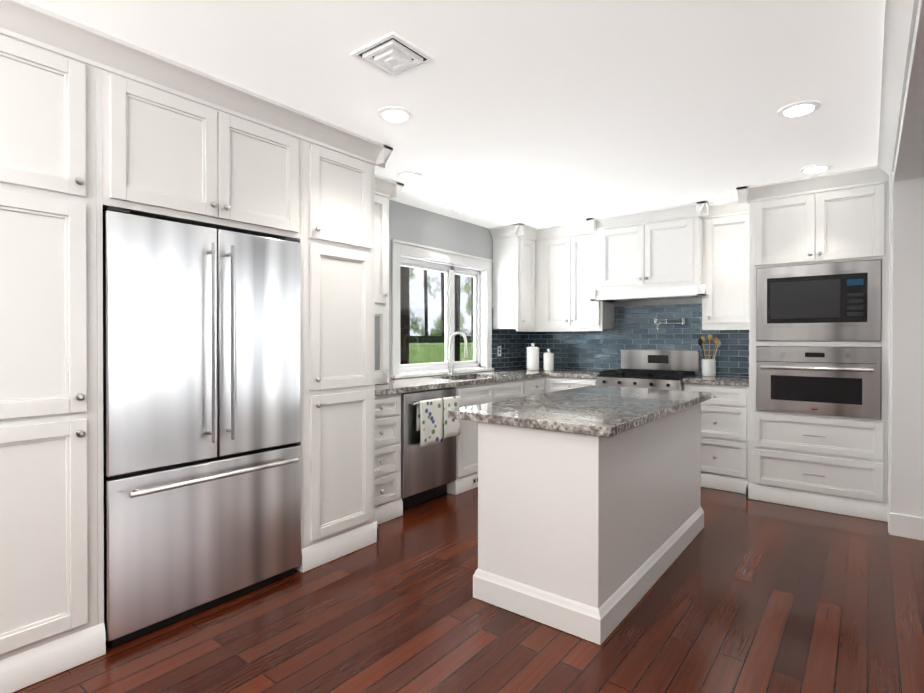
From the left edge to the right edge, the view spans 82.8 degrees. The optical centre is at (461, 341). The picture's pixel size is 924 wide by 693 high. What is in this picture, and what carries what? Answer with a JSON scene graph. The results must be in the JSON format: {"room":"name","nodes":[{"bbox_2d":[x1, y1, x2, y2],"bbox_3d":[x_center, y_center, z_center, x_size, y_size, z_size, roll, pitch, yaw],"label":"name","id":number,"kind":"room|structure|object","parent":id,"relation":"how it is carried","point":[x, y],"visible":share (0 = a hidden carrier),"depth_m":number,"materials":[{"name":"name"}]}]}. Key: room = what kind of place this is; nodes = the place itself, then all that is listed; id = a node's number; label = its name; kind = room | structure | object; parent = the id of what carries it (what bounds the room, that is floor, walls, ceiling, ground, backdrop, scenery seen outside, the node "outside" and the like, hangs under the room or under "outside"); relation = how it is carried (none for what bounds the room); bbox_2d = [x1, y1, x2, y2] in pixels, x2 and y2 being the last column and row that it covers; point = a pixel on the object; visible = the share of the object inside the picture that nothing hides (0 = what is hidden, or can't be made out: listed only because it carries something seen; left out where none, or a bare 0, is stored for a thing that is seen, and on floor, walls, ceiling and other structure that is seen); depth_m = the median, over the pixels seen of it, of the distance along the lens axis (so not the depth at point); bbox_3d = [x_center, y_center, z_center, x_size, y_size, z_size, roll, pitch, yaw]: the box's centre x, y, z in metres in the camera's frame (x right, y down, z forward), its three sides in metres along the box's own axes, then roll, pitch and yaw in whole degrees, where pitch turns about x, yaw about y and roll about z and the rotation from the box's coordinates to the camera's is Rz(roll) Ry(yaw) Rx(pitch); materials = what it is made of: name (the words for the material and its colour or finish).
{"room":"kitchen","nodes":[
{"label":"kitchen","id":0,"kind":"room"},
{"bbox_2d":[1,0,884,238],"bbox_3d":[1.662,-1.246,1.692,7.300,0.100,7.640,0,0,38],"label":"ceiling","id":1,"kind":"structure","parent":0,"point":[533,113],"depth_m":2.44,"materials":[{"name":"white paint"}]},
{"bbox_2d":[350,32,434,78],"bbox_3d":[-0.289,-1.185,2.196,0.250,0.026,0.250,0,0,38],"label":"ceiling vent","id":2,"kind":"object","parent":1,"relation":"in","point":[392,55],"visible":1,"depth_m":2.17,"materials":[{"name":"white metal"}]},
{"bbox_2d":[377,106,412,122],"bbox_3d":[-0.353,-1.190,2.766,0.190,0.023,0.190,0,0,38],"label":"recessed light","id":3,"kind":"object","parent":1,"relation":"in","point":[394,114],"visible":1,"depth_m":2.73,"materials":[{"name":"white plastic"}]},
{"bbox_2d":[396,171,421,179],"bbox_3d":[-0.383,-1.196,3.802,0.190,0.023,0.190,0,0,38],"label":"recessed light","id":4,"kind":"object","parent":1,"relation":"in","point":[407,175],"visible":1,"depth_m":3.76,"materials":[{"name":"white plastic"}]},
{"bbox_2d":[540,221,558,225],"bbox_3d":[0.897,-1.204,5.366,0.190,0.023,0.190,0,0,38],"label":"recessed light","id":5,"kind":"object","parent":1,"relation":"in","point":[548,223],"visible":0.98,"depth_m":5.32,"materials":[{"name":"white plastic"}]},
{"bbox_2d":[709,195,733,201],"bbox_3d":[2.191,-1.199,4.423,0.190,0.023,0.190,0,0,38],"label":"recessed light","id":6,"kind":"object","parent":1,"relation":"in","point":[722,198],"visible":1,"depth_m":4.38,"materials":[{"name":"white plastic"}]},
{"bbox_2d":[778,100,820,117],"bbox_3d":[1.736,-1.189,2.699,0.190,0.023,0.190,0,0,38],"label":"recessed light","id":7,"kind":"object","parent":1,"relation":"in","point":[800,108],"visible":0.98,"depth_m":2.67,"materials":[{"name":"white plastic"}]},
{"bbox_2d":[799,164,831,172],"bbox_3d":[2.459,-1.195,3.644,0.190,0.023,0.190,0,0,38],"label":"recessed light","id":8,"kind":"object","parent":1,"relation":"in","point":[816,168],"visible":0.98,"depth_m":3.61,"materials":[{"name":"white plastic"}]},
{"bbox_2d":[389,199,516,378],"bbox_3d":[-1.362,0.018,3.633,0.150,2.450,6.980,0,0,38],"label":"wall","id":9,"kind":"structure","parent":0,"point":[413,224],"depth_m":4.91,"materials":[{"name":"grey paint"}]},
{"bbox_2d":[391,239,493,378],"bbox_3d":[-0.176,-0.283,5.091,0.160,1.189,1.500,0,0,38],"label":"window","id":10,"kind":"structure","parent":9,"relation":"in","point":[463,264],"depth_m":5.19,"materials":[{"name":"white paint"}]},
{"bbox_2d":[13,487,923,692],"bbox_3d":[1.662,1.304,1.706,7.300,0.100,7.640,0,0,38],"label":"floor","id":11,"kind":"structure","parent":0,"point":[743,594],"depth_m":2.28,"materials":[{"name":"brown wood"}]},
{"bbox_2d":[0,0,392,692],"bbox_3d":[-1.593,0.025,2.178,0.507,2.448,3.140,0,0,38],"label":"tall cabinet","id":12,"kind":"object","parent":11,"relation":"on","point":[84,142],"visible":1,"depth_m":2.08,"materials":[{"name":"white paint"}]},
{"bbox_2d":[103,207,300,646],"bbox_3d":[-1.286,0.350,2.566,0.502,1.792,0.907,0,0,38],"label":"refrigerator","id":13,"kind":"object","parent":11,"relation":"on","point":[202,401],"visible":0.9,"depth_m":2.37,"materials":[{"name":"grey metal"}]},
{"bbox_2d":[401,388,460,508],"bbox_3d":[-0.431,0.805,4.130,0.655,0.865,0.594,0,0,38],"label":"dishwasher","id":14,"kind":"object","parent":11,"relation":"on","point":[430,430],"visible":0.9,"depth_m":3.91,"materials":[{"name":"grey metal"}]},
{"bbox_2d":[375,377,544,524],"bbox_3d":[0.038,0.798,4.791,0.636,0.873,3.131,0,0,38],"label":"base cabinet","id":15,"kind":"object","parent":11,"relation":"on","point":[388,503],"visible":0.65,"depth_m":3.74,"materials":[{"name":"white paint"}]},
{"bbox_2d":[375,368,566,395],"bbox_3d":[0.033,0.429,4.794,0.619,0.222,3.130,0,0,38],"label":"countertop","id":16,"kind":"structure","parent":15,"relation":"on","point":[405,385],"depth_m":4.44,"materials":[{"name":"stone"}]},
{"bbox_2d":[375,175,403,384],"bbox_3d":[-0.809,-0.444,3.883,0.407,1.528,0.662,0,0,38],"label":"cabinet","id":17,"kind":"object","parent":16,"relation":"on","point":[386,189],"visible":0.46,"depth_m":3.93,"materials":[{"name":"white paint"}]},
{"bbox_2d":[448,331,467,375],"bbox_3d":[-0.047,0.110,4.862,0.224,0.414,0.084,0,0,38],"label":"faucet","id":18,"kind":"object","parent":16,"relation":"on","point":[450,368],"visible":1,"depth_m":4.90,"materials":[{"name":"silver metal"}]},
{"bbox_2d":[526,343,539,370],"bbox_3d":[0.775,0.164,5.722,0.146,0.296,0.146,0,0,38],"label":"canister","id":19,"kind":"object","parent":16,"relation":"on","point":[532,357],"visible":1,"depth_m":5.66,"materials":[{"name":"white ceramic"}]},
{"bbox_2d":[543,349,553,370],"bbox_3d":[0.943,0.196,5.693,0.121,0.231,0.121,0,0,38],"label":"canister","id":20,"kind":"object","parent":16,"relation":"on","point":[548,360],"visible":0.98,"depth_m":5.65,"materials":[{"name":"white ceramic"}]},
{"bbox_2d":[472,476,477,484],"bbox_3d":[0.120,1.173,4.432,0.004,0.060,0.110,0,0,38],"label":"outlet","id":21,"kind":"object","parent":15,"relation":"attached to","point":[474,480],"visible":0.67,"depth_m":4.41,"materials":[{"name":"white plastic"}]},
{"bbox_2d":[545,370,602,378],"bbox_3d":[1.268,0.335,5.411,0.551,0.040,0.640,0,0,38],"label":"countertop","id":22,"kind":"structure","parent":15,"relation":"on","point":[589,374],"depth_m":5.26,"materials":[{"name":"stone"}]},
{"bbox_2d":[545,376,596,392],"bbox_3d":[1.253,0.794,5.427,0.590,0.873,0.636,0,0,38],"label":"base cabinet","id":23,"kind":"object","parent":11,"relation":"on","point":[553,384],"visible":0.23,"depth_m":5.25,"materials":[{"name":"white paint"}]},
{"bbox_2d":[473,402,703,644],"bbox_3d":[0.836,0.813,3.027,0.620,0.862,1.675,0,0,38],"label":"base cabinet","id":24,"kind":"object","parent":11,"relation":"on","point":[590,519],"depth_m":2.40,"materials":[{"name":"white paint"}]},
{"bbox_2d":[448,386,710,437],"bbox_3d":[0.790,0.360,3.051,0.856,0.040,1.750,0,0,38],"label":"countertop","id":25,"kind":"structure","parent":24,"relation":"on","point":[594,411],"depth_m":2.64,"materials":[{"name":"grey stone"}]},
{"bbox_2d":[597,350,699,390],"bbox_3d":[1.761,0.659,4.971,0.758,1.147,0.715,0,0,38],"label":"gas range","id":26,"kind":"object","parent":11,"relation":"on","point":[661,369],"visible":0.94,"depth_m":5.00,"materials":[{"name":"silver metal"}]},
{"bbox_2d":[684,383,748,493],"bbox_3d":[2.299,0.799,4.613,0.520,0.873,0.636,0,0,38],"label":"base cabinet","id":27,"kind":"object","parent":11,"relation":"on","point":[724,437],"visible":0.62,"depth_m":4.35,"materials":[{"name":"white paint"}]},
{"bbox_2d":[682,375,748,386],"bbox_3d":[2.304,0.339,4.618,0.522,0.040,0.618,0,0,38],"label":"countertop","id":28,"kind":"structure","parent":27,"relation":"on","point":[726,380],"depth_m":4.44,"materials":[{"name":"stone"}]},
{"bbox_2d":[698,334,720,375],"bbox_3d":[2.284,0.120,4.839,0.189,0.393,0.120,0,0,38],"label":"utensil crock","id":29,"kind":"object","parent":28,"relation":"on","point":[709,367],"visible":1,"depth_m":4.80,"materials":[{"name":"white ceramic"}]},
{"bbox_2d":[736,165,889,521],"bbox_3d":[2.764,0.014,4.135,0.944,2.448,0.813,0,0,38],"label":"tall cabinet","id":30,"kind":"object","parent":11,"relation":"on","point":[818,334],"visible":0.96,"depth_m":3.83,"materials":[{"name":"white paint"}]},
{"bbox_2d":[755,346,880,418],"bbox_3d":[2.760,0.285,4.066,0.756,0.490,0.697,0,0,38],"label":"wall oven","id":31,"kind":"object","parent":30,"relation":"in","point":[805,381],"depth_m":3.82,"materials":[{"name":"grey metal"}]},
{"bbox_2d":[756,259,880,340],"bbox_3d":[2.737,-0.289,4.033,0.756,0.560,0.512,0,0,38],"label":"microwave oven","id":32,"kind":"object","parent":30,"relation":"in","point":[827,300],"depth_m":3.82,"materials":[{"name":"grey metal"}]},
{"bbox_2d":[532,214,748,376],"bbox_3d":[2.116,0.009,5.254,3.346,2.450,0.150,0,0,38],"label":"wall","id":33,"kind":"structure","parent":0,"point":[618,303],"depth_m":5.26,"materials":[{"name":"grey paint"}]},
{"bbox_2d":[489,200,749,331],"bbox_3d":[1.492,-0.660,5.157,2.473,1.110,0.756,0,0,38],"label":"upper cabinet","id":34,"kind":"object","parent":33,"relation":"attached to","point":[571,280],"visible":0.92,"depth_m":5.03,"materials":[{"name":"white paint"}]},
{"bbox_2d":[492,304,748,375],"bbox_3d":[1.494,-0.027,5.188,2.450,0.678,0.718,0,0,38],"label":"tile backsplash","id":35,"kind":"structure","parent":33,"relation":"attached to","point":[635,327],"depth_m":5.45,"materials":[{"name":"blue tile"}]},
{"bbox_2d":[497,346,500,355],"bbox_3d":[0.413,0.103,5.776,0.005,0.115,0.070,0,0,38],"label":"outlet","id":36,"kind":"object","parent":35,"relation":"attached to","point":[498,350],"visible":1,"depth_m":5.76,"materials":[{"name":"white plastic"}]},
{"bbox_2d":[654,318,684,330],"bbox_3d":[2.026,-0.168,5.135,0.312,0.126,0.129,0,0,38],"label":"pot filler","id":37,"kind":"object","parent":35,"relation":"attached to","point":[657,322],"visible":1,"depth_m":5.12,"materials":[{"name":"silver metal"}]},
{"bbox_2d":[877,0,923,181],"bbox_3d":[1.126,-1.103,1.183,0.240,0.180,5.873,0,0,38],"label":"header beam","id":38,"kind":"structure","parent":0,"point":[901,141],"depth_m":2.28,"materials":[{"name":"white paint"}]},
{"bbox_2d":[888,169,923,540],"bbox_3d":[3.388,0.016,4.036,0.190,2.450,1.832,0,0,38],"label":"wall","id":39,"kind":"structure","parent":0,"point":[906,386],"depth_m":3.33,"materials":[{"name":"grey paint"}]},
{"label":"outside","id":40,"kind":"structure","parent":0,"visible":0},
{"bbox_2d":[409,267,472,363],"bbox_3d":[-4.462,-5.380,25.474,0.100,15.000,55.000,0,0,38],"label":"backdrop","id":41,"kind":"structure","parent":40,"point":[419,316],"depth_m":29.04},
{"bbox_3d":[1.790,1.758,20.652,15.740,0.020,55.000,0,0,38],"label":"ground","id":42,"kind":"structure","parent":40,"visible":0},
{"bbox_2d":[400,266,408,363],"bbox_3d":[-1.103,-3.342,12.318,4.468,10.275,4.742,0,0,38],"label":"tree","id":43,"kind":"object","parent":42,"relation":"on","point":[405,303],"depth_m":12.21,"materials":[{"name":"brown plant"}]},
{"bbox_2d":[455,274,459,360],"bbox_3d":[0.251,-4.196,17.247,4.591,11.926,4.580,0,0,38],"label":"tree","id":44,"kind":"object","parent":42,"relation":"on","point":[457,303],"depth_m":17.00,"materials":[{"name":"brown plant"}]}
]}

